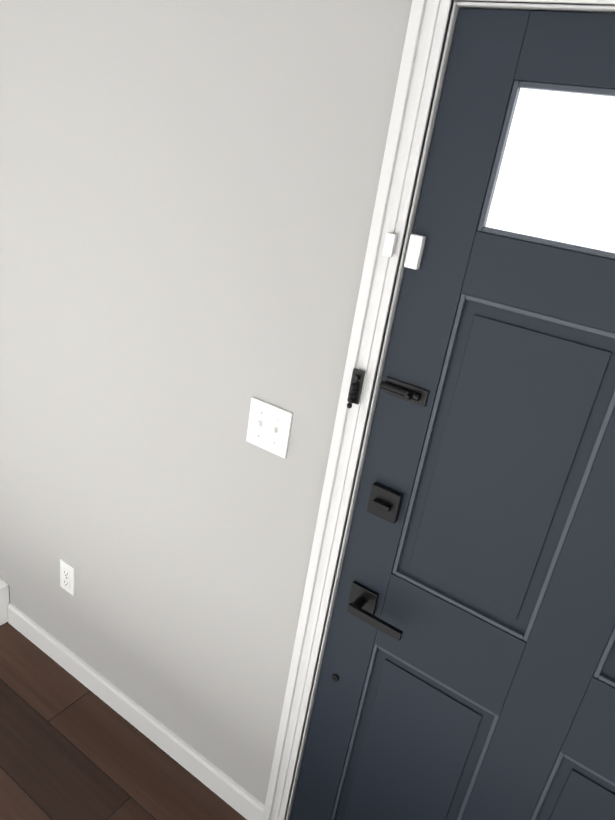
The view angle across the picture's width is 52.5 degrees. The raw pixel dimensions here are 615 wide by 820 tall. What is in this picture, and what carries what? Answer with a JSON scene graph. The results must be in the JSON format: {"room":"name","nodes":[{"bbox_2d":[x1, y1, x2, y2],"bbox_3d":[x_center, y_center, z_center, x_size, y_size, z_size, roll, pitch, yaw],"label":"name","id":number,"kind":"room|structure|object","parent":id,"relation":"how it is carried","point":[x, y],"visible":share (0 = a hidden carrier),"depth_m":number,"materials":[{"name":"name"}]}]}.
{"room":"entryway","nodes":[
{"label":"entryway","id":0,"kind":"room"},
{"bbox_2d":[0,622,246,819],"bbox_3d":[-2.252,1.371,0.883,5.180,0.120,4.250,22,26,28],"label":"floor","id":1,"kind":"structure","parent":0,"point":[72,747],"depth_m":1.96,"materials":[{"name":"brown wood"}]},
{"bbox_2d":[0,0,411,804],"bbox_3d":[-0.867,-0.277,1.984,5.030,2.440,0.150,22,26,28],"label":"wall","id":2,"kind":"structure","parent":0,"point":[188,190],"depth_m":1.56,"materials":[{"name":"grey paint"}]},
{"bbox_2d":[0,579,8,625],"bbox_3d":[-1.805,0.492,2.736,1.560,0.173,0.068,22,26,28],"label":"heater","id":3,"kind":"object","parent":2,"relation":"attached to","point":[4,594],"visible":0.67,"depth_m":2.38,"materials":[{"name":"white metal"}]},
{"bbox_2d":[60,559,74,595],"bbox_3d":[-0.815,0.568,2.110,0.070,0.114,0.010,22,26,28],"label":"electrical outlet","id":4,"kind":"object","parent":2,"relation":"attached to","point":[67,577],"visible":1,"depth_m":2.10,"materials":[{"name":"white plastic"}]},
{"bbox_2d":[8,603,264,819],"bbox_3d":[-0.639,0.994,2.119,1.255,0.090,0.013,22,26,28],"label":"baseboard","id":5,"kind":"structure","parent":2,"relation":"attached to","point":[244,803],"depth_m":2.06,"materials":[{"name":"white wood"}]},
{"bbox_2d":[246,397,292,458],"bbox_3d":[-0.093,0.042,1.439,0.116,0.114,0.018,22,26,28],"label":"switch plate","id":6,"kind":"object","parent":2,"relation":"attached to","point":[269,427],"visible":1,"depth_m":1.44,"materials":[{"name":"white plastic"}]},
{"bbox_2d":[262,0,614,819],"bbox_3d":[0.522,0.419,1.222,1.110,2.175,0.170,22,26,28],"label":"door frame","id":7,"kind":"structure","parent":2,"relation":"attached to","point":[422,70],"depth_m":1.22,"materials":[{"name":"white wood"}]},
{"bbox_2d":[347,233,396,408],"bbox_3d":[0.117,-0.162,1.200,0.034,0.350,0.023,22,26,28],"label":"door latch","id":8,"kind":"object","parent":7,"relation":"attached to","point":[356,385],"visible":1,"depth_m":1.24,"materials":[{"name":"black metal"}]},
{"bbox_2d":[289,8,614,819],"bbox_3d":[0.484,0.466,1.181,0.971,2.094,0.100,22,26,28],"label":"front door","id":9,"kind":"structure","parent":2,"relation":"in","point":[467,668],"depth_m":1.18,"materials":[{"name":"grey wood"}]}
]}

